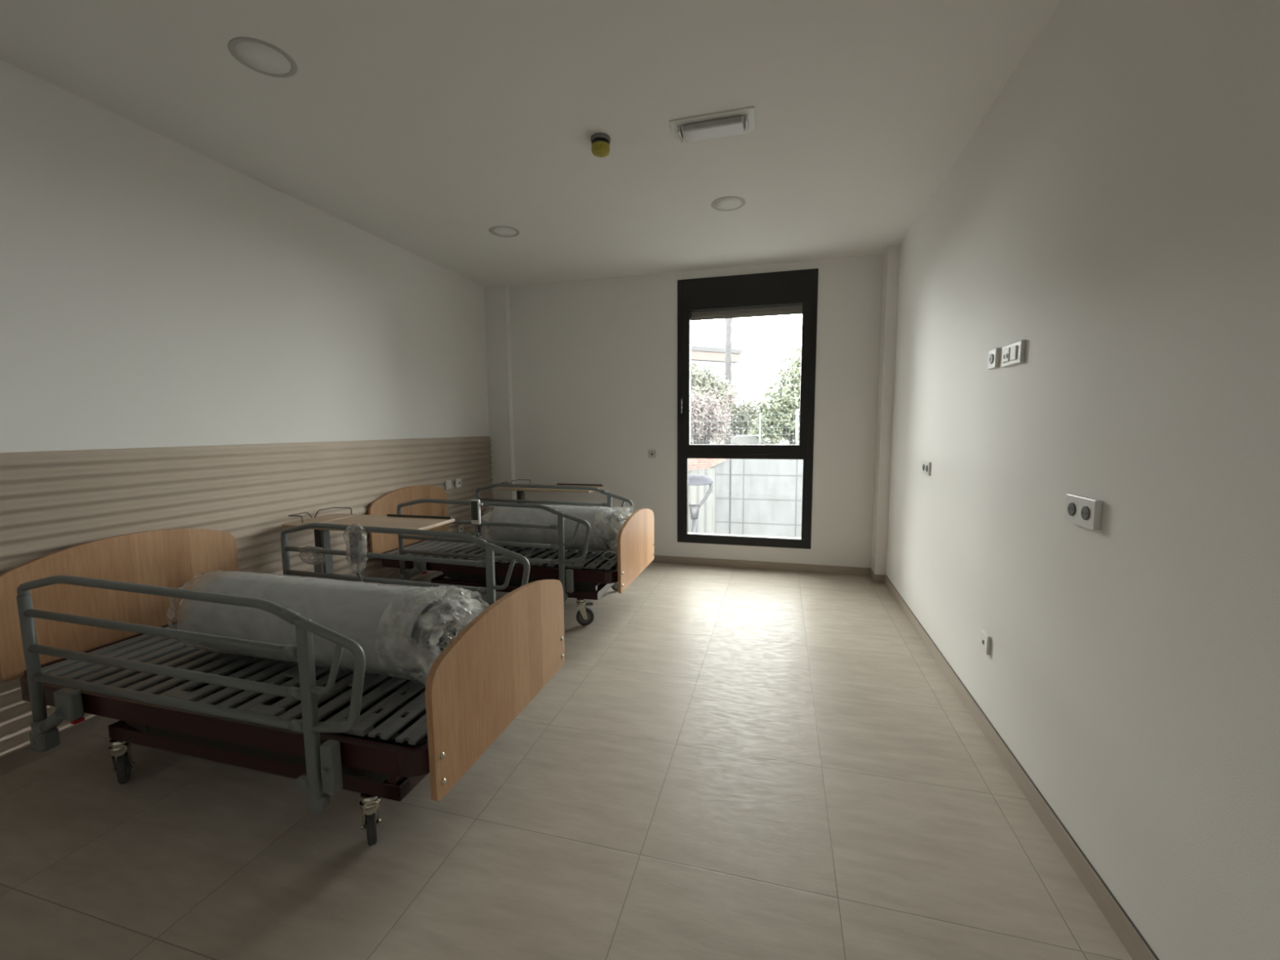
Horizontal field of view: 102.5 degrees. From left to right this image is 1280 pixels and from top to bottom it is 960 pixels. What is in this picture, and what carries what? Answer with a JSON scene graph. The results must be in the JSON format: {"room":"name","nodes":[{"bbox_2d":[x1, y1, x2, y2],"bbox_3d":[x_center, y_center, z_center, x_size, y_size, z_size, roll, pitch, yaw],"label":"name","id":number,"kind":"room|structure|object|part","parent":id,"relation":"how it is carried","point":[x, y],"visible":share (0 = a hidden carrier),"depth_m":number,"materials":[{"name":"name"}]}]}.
{"room":"hospital room","nodes":[
{"label":"hospital room","id":0,"kind":"room"},
{"bbox_2d":[0,59,489,453],"bbox_3d":[-2.428,-0.322,2.834,0.150,2.842,6.033,1,6,15],"label":"wall","id":1,"kind":"structure","parent":0,"point":[155,291],"depth_m":2.70,"materials":[{"name":"paint"}]},
{"bbox_2d":[0,570,443,775],"bbox_3d":[-2.343,1.060,2.919,0.024,0.075,5.662,1,6,15],"label":"baseboard","id":2,"kind":"structure","parent":1,"relation":"attached to","point":[12,760],"depth_m":2.25,"materials":[{"name":"tile"}]},
{"bbox_2d":[0,435,493,755],"bbox_3d":[-2.347,0.453,2.863,0.020,1.286,5.674,1,6,15],"label":"wall paneling","id":3,"kind":"structure","parent":1,"relation":"attached to","point":[51,501],"depth_m":2.88,"materials":[{"name":"beige wood"}]},
{"bbox_2d":[444,480,452,489],"bbox_3d":[-1.794,0.044,4.813,0.020,0.085,0.085,1,6,15],"label":"wall switch","id":4,"kind":"object","parent":1,"relation":"attached to","point":[448,482],"visible":1,"depth_m":4.80,"materials":[{"name":"white plastic"}]},
{"bbox_2d":[454,478,461,488],"bbox_3d":[-1.755,0.028,4.962,0.016,0.085,0.085,1,6,15],"label":"wall socket","id":5,"kind":"object","parent":1,"relation":"attached to","point":[458,481],"visible":1,"depth_m":4.95,"materials":[{"name":"white plastic"}]},
{"bbox_2d":[457,524,463,532],"bbox_3d":[-1.750,0.475,5.018,0.014,0.070,0.070,1,6,15],"label":"wall socket","id":6,"kind":"object","parent":1,"relation":"attached to","point":[460,528],"visible":0.9,"depth_m":5.01,"materials":[{"name":"white plastic"}]},
{"bbox_2d":[484,284,515,516],"bbox_3d":[-1.489,-0.604,5.510,0.251,2.842,0.069,1,6,15],"label":"wall","id":7,"kind":"structure","parent":0,"point":[496,298],"depth_m":5.44,"materials":[{"name":"paint"}]},
{"bbox_2d":[0,0,1061,286],"bbox_3d":[-0.469,-1.769,2.148,4.230,0.150,6.033,1,6,15],"label":"ceiling","id":8,"kind":"structure","parent":0,"point":[424,127],"depth_m":2.35,"materials":[{"name":"paint"}]},
{"bbox_2d":[227,36,297,77],"bbox_3d":[-1.495,-1.674,2.041,0.224,0.003,0.224,1,6,15],"label":"recessed light","id":9,"kind":"object","parent":8,"relation":"in","point":[260,56],"visible":1,"depth_m":2.03,"materials":[{"name":"white plastic"}]},
{"bbox_2d":[235,41,291,74],"bbox_3d":[-1.495,-1.674,2.041,0.181,0.002,0.181,1,6,15],"label":"diffuser","id":10,"kind":"object","parent":9,"relation":"attached to","point":[261,57],"depth_m":2.04,"materials":[{"name":"white plastic"}]},
{"bbox_2d":[488,226,519,237],"bbox_3d":[-1.019,-1.865,3.860,0.224,0.003,0.224,1,6,15],"label":"recessed light","id":11,"kind":"object","parent":8,"relation":"in","point":[500,231],"visible":1,"depth_m":3.85,"materials":[{"name":"white plastic"}]},
{"bbox_2d":[491,226,516,235],"bbox_3d":[-1.019,-1.865,3.860,0.181,0.002,0.181,1,6,15],"label":"diffuser","id":12,"kind":"object","parent":11,"relation":"attached to","point":[497,231],"depth_m":3.85,"materials":[{"name":"white plastic"}]},
{"bbox_2d":[591,133,610,157],"bbox_3d":[-0.201,-1.706,2.627,0.100,0.078,0.100,1,6,15],"label":"smoke detector","id":13,"kind":"object","parent":8,"relation":"attached to","point":[600,142],"visible":1,"depth_m":2.59,"materials":[{"name":"yellow plastic"}]},
{"bbox_2d":[669,106,755,142],"bbox_3d":[0.357,-1.715,2.505,0.400,0.042,0.170,1,6,15],"label":"emergency light","id":14,"kind":"object","parent":8,"relation":"attached to","point":[735,122],"visible":1,"depth_m":2.47,"materials":[{"name":"white plastic"}]},
{"bbox_2d":[711,195,745,211],"bbox_3d":[0.585,-1.829,3.404,0.224,0.003,0.224,1,6,15],"label":"recessed light","id":15,"kind":"object","parent":8,"relation":"in","point":[729,202],"visible":1,"depth_m":3.40,"materials":[{"name":"white plastic"}]},
{"bbox_2d":[714,197,742,209],"bbox_3d":[0.585,-1.829,3.403,0.181,0.002,0.181,1,6,15],"label":"diffuser","id":16,"kind":"object","parent":15,"relation":"attached to","point":[722,203],"depth_m":3.40,"materials":[{"name":"white plastic"}]},
{"bbox_2d":[0,562,1133,959],"bbox_3d":[-0.448,1.207,2.454,4.230,0.150,6.033,1,6,15],"label":"floor","id":17,"kind":"structure","parent":0,"point":[722,763],"depth_m":1.75,"materials":[{"name":"tile"}]},
{"bbox_2d":[0,522,564,846],"bbox_3d":[-1.432,0.716,2.199,1.999,0.893,1.074,1,6,15],"label":"hospital bed","id":18,"kind":"object","parent":17,"relation":"on","point":[68,615],"visible":0.94,"depth_m":1.85,"materials":[{"name":"brown wood"}]},
{"bbox_3d":[-2.224,0.678,1.883,0.035,0.525,0.035,1,6,15],"label":"post","id":19,"kind":"part","parent":18,"relation":"part of","materials":[{"name":"grey metal"}]},
{"bbox_3d":[-2.048,0.877,1.871,0.025,0.012,0.030,1,6,15],"label":"release lever","id":20,"kind":"part","parent":18,"relation":"part of","materials":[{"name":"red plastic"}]},
{"bbox_3d":[-2.388,0.500,2.437,0.022,0.498,0.934,1,6,15],"label":"headboard","id":21,"kind":"part","parent":18,"relation":"part of","materials":[{"name":"brown wood"}]},
{"bbox_3d":[-1.632,0.777,1.838,0.120,0.020,0.044,1,6,15],"label":"hinge plate","id":22,"kind":"part","parent":18,"relation":"part of","materials":[{"name":"grey metal"}]},
{"bbox_3d":[-1.515,0.546,1.675,1.501,0.412,0.029,1,6,15],"label":"rail","id":23,"kind":"part","parent":18,"relation":"part of","materials":[{"name":"grey metal"}]},
{"bbox_3d":[-1.434,0.781,2.206,1.950,0.093,0.924,1,6,15],"label":"frame","id":24,"kind":"part","parent":18,"relation":"part of","materials":[{"name":"grey metal"}]},
{"bbox_3d":[-1.429,0.820,2.209,1.740,0.008,0.830,1,6,15],"label":"underbody panel","id":25,"kind":"part","parent":18,"relation":"part of","materials":[{"name":"grey metal"}]},
{"bbox_3d":[-1.266,0.785,1.739,0.120,0.020,0.044,1,6,15],"label":"hinge plate","id":26,"kind":"part","parent":18,"relation":"part of","materials":[{"name":"grey metal"}]},
{"bbox_3d":[-1.298,0.917,2.183,1.330,0.105,0.800,1,6,15],"label":"frame","id":27,"kind":"part","parent":18,"relation":"part of","materials":[{"name":"brown metal"}]},
{"bbox_3d":[-1.958,0.576,2.856,0.035,0.525,0.035,1,6,15],"label":"post","id":28,"kind":"part","parent":18,"relation":"part of","materials":[{"name":"grey metal"}]},
{"bbox_3d":[-1.335,0.749,2.014,0.070,0.009,0.090,1,6,15],"label":"hinge plate","id":29,"kind":"part","parent":18,"relation":"part of","materials":[{"name":"grey metal"}]},
{"bbox_3d":[-0.995,0.694,1.549,0.038,0.565,0.028,1,6,15],"label":"post","id":30,"kind":"part","parent":18,"relation":"part of","materials":[{"name":"grey metal"}]},
{"bbox_2d":[298,546,326,564],"bbox_3d":[-1.777,0.410,2.788,0.201,0.107,0.062,1,6,15],"label":"cable loop","id":31,"kind":"object","parent":18,"relation":"attached to","point":[317,558],"visible":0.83,"depth_m":2.79,"materials":[{"name":"plastic"}]},
{"bbox_2d":[165,569,480,684],"bbox_3d":[-1.253,0.559,2.072,1.320,0.352,0.369,1,6,15],"label":"mattress","id":32,"kind":"object","parent":18,"relation":"on","point":[398,631],"visible":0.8,"depth_m":1.94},
{"bbox_2d":[342,524,367,585],"bbox_3d":[-1.454,0.501,2.716,0.128,0.572,0.175,1,6,15],"label":"remote","id":33,"kind":"object","parent":18,"relation":"attached to","point":[356,537],"visible":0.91,"depth_m":2.64,"materials":[{"name":"grey plastic"}]},
{"bbox_3d":[-0.918,0.792,1.645,0.120,0.020,0.044,1,6,15],"label":"hinge plate","id":34,"kind":"part","parent":18,"relation":"part of","materials":[{"name":"grey metal"}]},
{"bbox_3d":[-1.036,0.755,1.933,0.070,0.009,0.090,1,6,15],"label":"hinge plate","id":35,"kind":"part","parent":18,"relation":"part of","materials":[{"name":"grey metal"}]},
{"bbox_3d":[-1.274,0.863,2.171,1.021,0.095,0.140,1,6,15],"label":"motor","id":36,"kind":"part","parent":18,"relation":"part of","materials":[{"name":"black plastic"}]},
{"bbox_3d":[-1.249,0.444,2.649,1.501,0.412,0.029,1,6,15],"label":"rail","id":37,"kind":"part","parent":18,"relation":"part of","materials":[{"name":"grey metal"}]},
{"bbox_3d":[-0.729,0.592,2.522,0.038,0.565,0.028,1,6,15],"label":"post","id":38,"kind":"part","parent":18,"relation":"part of","materials":[{"name":"grey metal"}]},
{"bbox_3d":[-0.485,0.667,1.935,0.022,0.482,0.934,1,6,15],"label":"footboard","id":39,"kind":"part","parent":18,"relation":"part of","materials":[{"name":"brown wood"}]},
{"bbox_2d":[281,506,454,582],"bbox_3d":[-1.705,0.636,3.241,0.950,0.843,0.634,1,6,15],"label":"table","id":40,"kind":"object","parent":17,"relation":"on","point":[322,535],"visible":0.5,"depth_m":3.22,"materials":[{"name":"brown wood"}]},
{"bbox_2d":[368,483,653,625],"bbox_3d":[-0.962,0.518,4.091,1.999,0.893,1.074,1,6,15],"label":"hospital bed","id":41,"kind":"object","parent":17,"relation":"on","point":[580,572],"visible":0.76,"depth_m":3.74,"materials":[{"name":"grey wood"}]},
{"bbox_3d":[-1.754,0.480,3.775,0.035,0.525,0.035,1,6,15],"label":"post","id":42,"kind":"part","parent":41,"relation":"part of","materials":[{"name":"grey metal"}]},
{"bbox_3d":[-1.917,0.302,4.329,0.022,0.498,0.934,1,6,15],"label":"headboard","id":43,"kind":"part","parent":41,"relation":"part of","materials":[{"name":"brown wood"}]},
{"bbox_2d":[470,499,483,537],"bbox_3d":[-1.092,0.393,3.592,0.078,0.531,0.156,4,7,37],"label":"remote","id":44,"kind":"object","parent":41,"relation":"hanging from","point":[475,504],"visible":0.89,"depth_m":3.52,"materials":[{"name":"white plastic"}]},
{"bbox_3d":[-1.162,0.579,3.730,0.120,0.020,0.044,1,6,15],"label":"hinge plate","id":45,"kind":"part","parent":41,"relation":"part of","materials":[{"name":"grey metal"}]},
{"bbox_3d":[-1.488,0.378,4.748,0.035,0.525,0.035,1,6,15],"label":"post","id":46,"kind":"part","parent":41,"relation":"part of","materials":[{"name":"grey metal"}]},
{"bbox_3d":[-1.045,0.348,3.567,1.501,0.412,0.029,1,6,15],"label":"rail","id":47,"kind":"part","parent":41,"relation":"part of","materials":[{"name":"grey metal"}]},
{"bbox_3d":[-0.964,0.583,4.098,1.950,0.093,0.924,1,6,15],"label":"frame","id":48,"kind":"part","parent":41,"relation":"part of","materials":[{"name":"grey metal"}]},
{"bbox_3d":[-0.828,0.719,4.075,1.330,0.105,0.800,1,6,15],"label":"frame","id":49,"kind":"part","parent":41,"relation":"part of","materials":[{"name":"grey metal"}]},
{"bbox_3d":[-0.865,0.550,3.906,0.070,0.009,0.090,1,6,15],"label":"hinge plate","id":50,"kind":"part","parent":41,"relation":"part of","materials":[{"name":"grey metal"}]},
{"bbox_3d":[-0.796,0.587,3.631,0.120,0.020,0.044,1,6,15],"label":"hinge plate","id":51,"kind":"part","parent":41,"relation":"part of","materials":[{"name":"grey metal"}]},
{"bbox_3d":[-0.779,0.246,4.541,1.501,0.412,0.029,1,6,15],"label":"rail","id":52,"kind":"part","parent":41,"relation":"part of","materials":[{"name":"grey metal"}]},
{"bbox_2d":[481,504,633,553],"bbox_3d":[-0.620,0.354,3.980,1.177,0.361,0.370,1,6,15],"label":"mattress","id":53,"kind":"object","parent":41,"relation":"on","point":[604,522],"visible":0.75,"depth_m":3.85,"materials":[{"name":"white plastic"}]},
{"bbox_3d":[-0.525,0.495,3.441,0.038,0.565,0.028,1,6,15],"label":"post","id":54,"kind":"part","parent":41,"relation":"part of","materials":[{"name":"grey metal"}]},
{"bbox_3d":[-0.448,0.594,3.537,0.120,0.020,0.044,1,6,15],"label":"hinge plate","id":55,"kind":"part","parent":41,"relation":"part of","materials":[{"name":"grey metal"}]},
{"bbox_2d":[602,551,617,559],"bbox_3d":[-0.217,0.540,3.679,0.105,0.063,0.007,-1,6,-9],"label":"cable loop","id":56,"kind":"object","parent":41,"relation":"on","point":[607,551],"visible":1,"depth_m":3.68,"materials":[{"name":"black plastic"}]},
{"bbox_3d":[-0.259,0.393,4.414,0.038,0.565,0.028,1,6,15],"label":"post","id":57,"kind":"part","parent":41,"relation":"part of","materials":[{"name":"grey metal"}]},
{"bbox_3d":[-0.015,0.469,3.827,0.022,0.482,0.934,1,6,15],"label":"footboard","id":58,"kind":"part","parent":41,"relation":"part of","materials":[{"name":"brown wood"}]},
{"bbox_2d":[497,479,604,503],"bbox_3d":[-0.872,0.445,5.041,0.950,0.843,0.634,1,6,15],"label":"table","id":59,"kind":"object","parent":17,"relation":"on","point":[520,495],"visible":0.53,"depth_m":4.97,"materials":[{"name":"brown metal"}]},
{"bbox_2d":[508,253,883,568],"bbox_3d":[0.313,-0.578,5.129,3.930,2.842,0.140,1,6,15],"label":"wall","id":60,"kind":"structure","parent":0,"point":[594,362],"depth_m":5.10,"materials":[{"name":"paint"}]},
{"bbox_2d":[648,450,655,457],"bbox_3d":[0.120,-0.259,5.136,0.075,0.075,0.012,1,6,15],"label":"wall socket","id":61,"kind":"object","parent":60,"relation":"attached to","point":[651,454],"visible":1,"depth_m":5.13,"materials":[{"name":"white plastic"}]},
{"bbox_2d":[677,268,818,549],"bbox_3d":[0.995,-0.634,4.915,1.272,2.540,0.242,1,6,15],"label":"window","id":62,"kind":"structure","parent":60,"relation":"in","point":[793,291],"depth_m":4.82,"materials":[{"name":"black metal"}]},
{"bbox_3d":[0.400,-0.721,4.967,0.022,0.160,0.048,1,6,15],"label":"handle","id":63,"kind":"part","parent":62,"relation":"part of","materials":[{"name":"metal"}]},
{"bbox_3d":[0.985,-0.935,4.854,1.172,1.380,0.084,1,6,15],"label":"sash","id":64,"kind":"part","parent":62,"relation":"part of","materials":[{"name":"black metal"}]},
{"bbox_2d":[691,305,802,320],"bbox_3d":[0.997,-1.622,4.856,1.120,0.166,0.015,1,6,15],"label":"roller shutter","id":65,"kind":"object","parent":62,"relation":"attached to","point":[793,309],"depth_m":4.85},
{"bbox_2d":[651,555,870,576],"bbox_3d":[0.382,0.808,5.177,3.592,0.075,0.011,1,6,15],"label":"baseboard","id":66,"kind":"structure","parent":60,"relation":"attached to","point":[853,571],"depth_m":4.95,"materials":[{"name":"tile"}]},
{"bbox_2d":[871,244,900,574],"bbox_3d":[2.122,-0.521,4.458,0.087,2.842,0.211,1,6,15],"label":"wall","id":67,"kind":"structure","parent":0,"point":[891,255],"depth_m":4.38,"materials":[{"name":"paint"}]},
{"bbox_2d":[885,0,1279,959],"bbox_3d":[1.510,-0.240,1.768,0.150,2.842,6.033,1,6,15],"label":"wall","id":68,"kind":"structure","parent":0,"point":[1113,211],"depth_m":1.42,"materials":[{"name":"paint"}]},
{"bbox_2d":[921,460,930,475],"bbox_3d":[1.834,-0.077,3.294,0.016,0.085,0.155,1,6,15],"label":"wall socket","id":69,"kind":"object","parent":68,"relation":"attached to","point":[926,464],"visible":1,"depth_m":3.26,"materials":[{"name":"white plastic"}]},
{"bbox_2d":[979,629,991,654],"bbox_3d":[1.551,0.728,2.310,0.016,0.085,0.085,1,6,15],"label":"wall socket","id":70,"kind":"object","parent":68,"relation":"attached to","point":[985,639],"visible":1,"depth_m":2.29,"materials":[{"name":"white plastic"}]},
{"bbox_2d":[987,347,999,369],"bbox_3d":[1.568,-0.538,2.282,0.018,0.085,0.085,1,6,15],"label":"wall socket","id":71,"kind":"object","parent":68,"relation":"attached to","point":[993,354],"visible":1,"depth_m":2.26,"materials":[{"name":"white plastic"}]},
{"bbox_2d":[1001,339,1026,367],"bbox_3d":[1.512,-0.511,2.088,0.024,0.088,0.180,1,6,15],"label":"outlet","id":72,"kind":"object","parent":68,"relation":"attached to","point":[1013,353],"visible":1,"depth_m":2.05,"materials":[{"name":"white plastic"}]},
{"bbox_2d":[869,568,1159,959],"bbox_3d":[1.400,1.134,1.941,0.098,0.075,5.732,1,6,15],"label":"baseboard","id":73,"kind":"structure","parent":68,"relation":"attached to","point":[1130,938],"depth_m":1.76,"materials":[{"name":"tile"}]},
{"bbox_2d":[1064,493,1102,530],"bbox_3d":[1.365,0.096,1.588,0.022,0.090,0.165,1,6,15],"label":"wall socket","id":74,"kind":"object","parent":68,"relation":"attached to","point":[1080,510],"visible":1,"depth_m":1.56,"materials":[{"name":"white plastic"}]},
{"label":"outside","id":75,"kind":"structure","parent":0,"visible":0},
{"bbox_2d":[691,433,799,444],"bbox_3d":[13.414,-3.858,49.226,50.000,0.550,77.700,1,6,15],"label":"field","id":76,"kind":"structure","parent":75,"point":[786,442],"depth_m":33.08,"materials":[{"name":"green plant"}]},
{"bbox_2d":[690,362,735,444],"bbox_3d":[2.133,-2.679,18.985,2.915,3.603,1.708,1,6,15],"label":"bush","id":77,"kind":"object","parent":76,"relation":"on","point":[704,381],"visible":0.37,"depth_m":18.43,"materials":[{"name":"green plant"}]},
{"bbox_3d":[2.418,-2.167,18.909,1.257,2.595,0.176,1,6,15],"label":"stem","id":78,"kind":"part","parent":77,"relation":"part of","materials":[{"name":"plant"}]},
{"bbox_2d":[690,345,742,440],"bbox_3d":[-0.362,-6.417,39.538,13.919,6.820,8.250,-3,7,-26],"label":"office building","id":79,"kind":"structure","parent":76,"relation":"on","point":[714,357],"depth_m":37.83,"materials":[{"name":"white concrete"}]},
{"bbox_2d":[690,386,742,444],"bbox_3d":[1.642,-1.626,15.060,2.676,2.361,1.715,1,6,15],"label":"flowering shrub","id":80,"kind":"object","parent":76,"relation":"on","point":[700,406],"visible":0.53,"depth_m":14.69,"materials":[{"name":"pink plant"}]},
{"bbox_3d":[1.690,-1.214,15.040,1.106,1.544,0.176,1,6,15],"label":"stem","id":81,"kind":"part","parent":80,"relation":"part of","materials":[{"name":"plant"}]},
{"bbox_2d":[723,318,733,444],"bbox_3d":[3.672,-5.239,21.369,0.374,8.042,0.374,-5,7,-38],"label":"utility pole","id":82,"kind":"object","parent":76,"relation":"on","point":[728,330],"visible":0.41,"depth_m":21.29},
{"bbox_2d":[714,396,765,436],"bbox_3d":[4.900,-2.832,25.413,3.015,2.593,1.947,1,6,15],"label":"shrub","id":83,"kind":"object","parent":76,"relation":"on","point":[742,413],"visible":0.54,"depth_m":25.03,"materials":[{"name":"green plant"}]},
{"bbox_3d":[4.949,-2.414,25.485,1.218,1.746,0.176,1,6,15],"label":"stem","id":84,"kind":"part","parent":83,"relation":"part of","materials":[{"name":"green plant"}]},
{"bbox_2d":[730,435,772,444],"bbox_3d":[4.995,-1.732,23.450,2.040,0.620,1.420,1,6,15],"label":"parked car","id":85,"kind":"object","parent":76,"relation":"on","point":[738,439],"visible":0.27,"depth_m":22.81,"materials":[{"name":"white paint"}]},
{"bbox_2d":[741,413,793,437],"bbox_3d":[11.570,-4.859,44.217,6.618,2.727,2.682,1,6,15],"label":"hedge","id":86,"kind":"object","parent":76,"relation":"on","point":[787,413],"visible":0.02,"depth_m":44.69,"materials":[{"name":"green plant"}]},
{"bbox_2d":[748,339,801,444],"bbox_3d":[6.394,-3.405,20.742,3.399,4.674,3.054,-3,6,-21],"label":"broadleaf tree","id":87,"kind":"object","parent":76,"relation":"on","point":[788,396],"visible":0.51,"depth_m":20.60,"materials":[{"name":"green plant"}]},
{"bbox_3d":[5.964,-2.682,21.012,1.276,3.187,0.176,1,6,15],"label":"stem","id":88,"kind":"part","parent":87,"relation":"part of","materials":[{"name":"green plant"}]},
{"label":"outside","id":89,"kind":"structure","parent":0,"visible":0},
{"bbox_3d":[2.303,4.376,8.839,28.000,0.600,6.707,1,6,15],"label":"yard","id":90,"kind":"structure","parent":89,"visible":0},
{"bbox_2d":[688,474,713,533],"bbox_3d":[0.980,1.956,9.315,0.670,4.135,0.670,1,6,15],"label":"street lamp","id":91,"kind":"object","parent":90,"relation":"on","point":[693,479],"visible":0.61,"depth_m":9.05,"materials":[{"name":"grey metal"}]},
{"bbox_2d":[688,467,715,533],"bbox_3d":[0.484,1.688,12.514,2.660,4.020,0.055,1,6,15],"label":"sheet","id":92,"kind":"object","parent":90,"relation":"on","point":[706,516],"visible":0.12,"depth_m":12.11,"materials":[{"name":"grey metal"}]},
{"bbox_2d":[688,458,726,470],"bbox_3d":[1.172,-0.436,12.039,1.754,0.592,0.073,1,6,15],"label":"safety net","id":93,"kind":"object","parent":92,"relation":"attached to","point":[720,460],"visible":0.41,"depth_m":11.97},
{"bbox_2d":[728,459,731,534],"bbox_3d":[1.988,1.671,11.406,0.042,4.260,0.040,1,6,15],"label":"rod","id":94,"kind":"object","parent":90,"relation":"on","point":[730,479],"visible":0.34,"depth_m":11.26,"materials":[{"name":"grey metal"}]},
{"bbox_2d":[688,458,803,537],"bbox_3d":[3.204,1.586,11.951,24.000,4.300,0.300,1,6,15],"label":"wall","id":95,"kind":"structure","parent":90,"relation":"on","point":[766,494],"depth_m":11.79,"materials":[{"name":"concrete"}]},
{"bbox_2d":[690,408,798,444],"bbox_3d":[3.137,-1.076,11.690,5.140,1.050,0.064,1,6,15],"label":"wire fence","id":96,"kind":"object","parent":95,"relation":"on","point":[797,410],"visible":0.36,"depth_m":11.76,"materials":[{"name":"grey metal"}]},
{"bbox_3d":[2.751,-1.049,11.798,0.040,0.980,0.040,1,6,15],"label":"post","id":97,"kind":"part","parent":96,"relation":"part of","materials":[{"name":"grey metal"}]},
{"bbox_3d":[3.533,-1.068,11.582,0.064,1.050,0.064,1,6,15],"label":"post","id":98,"kind":"part","parent":96,"relation":"part of","materials":[{"name":"grey metal"}]}
]}

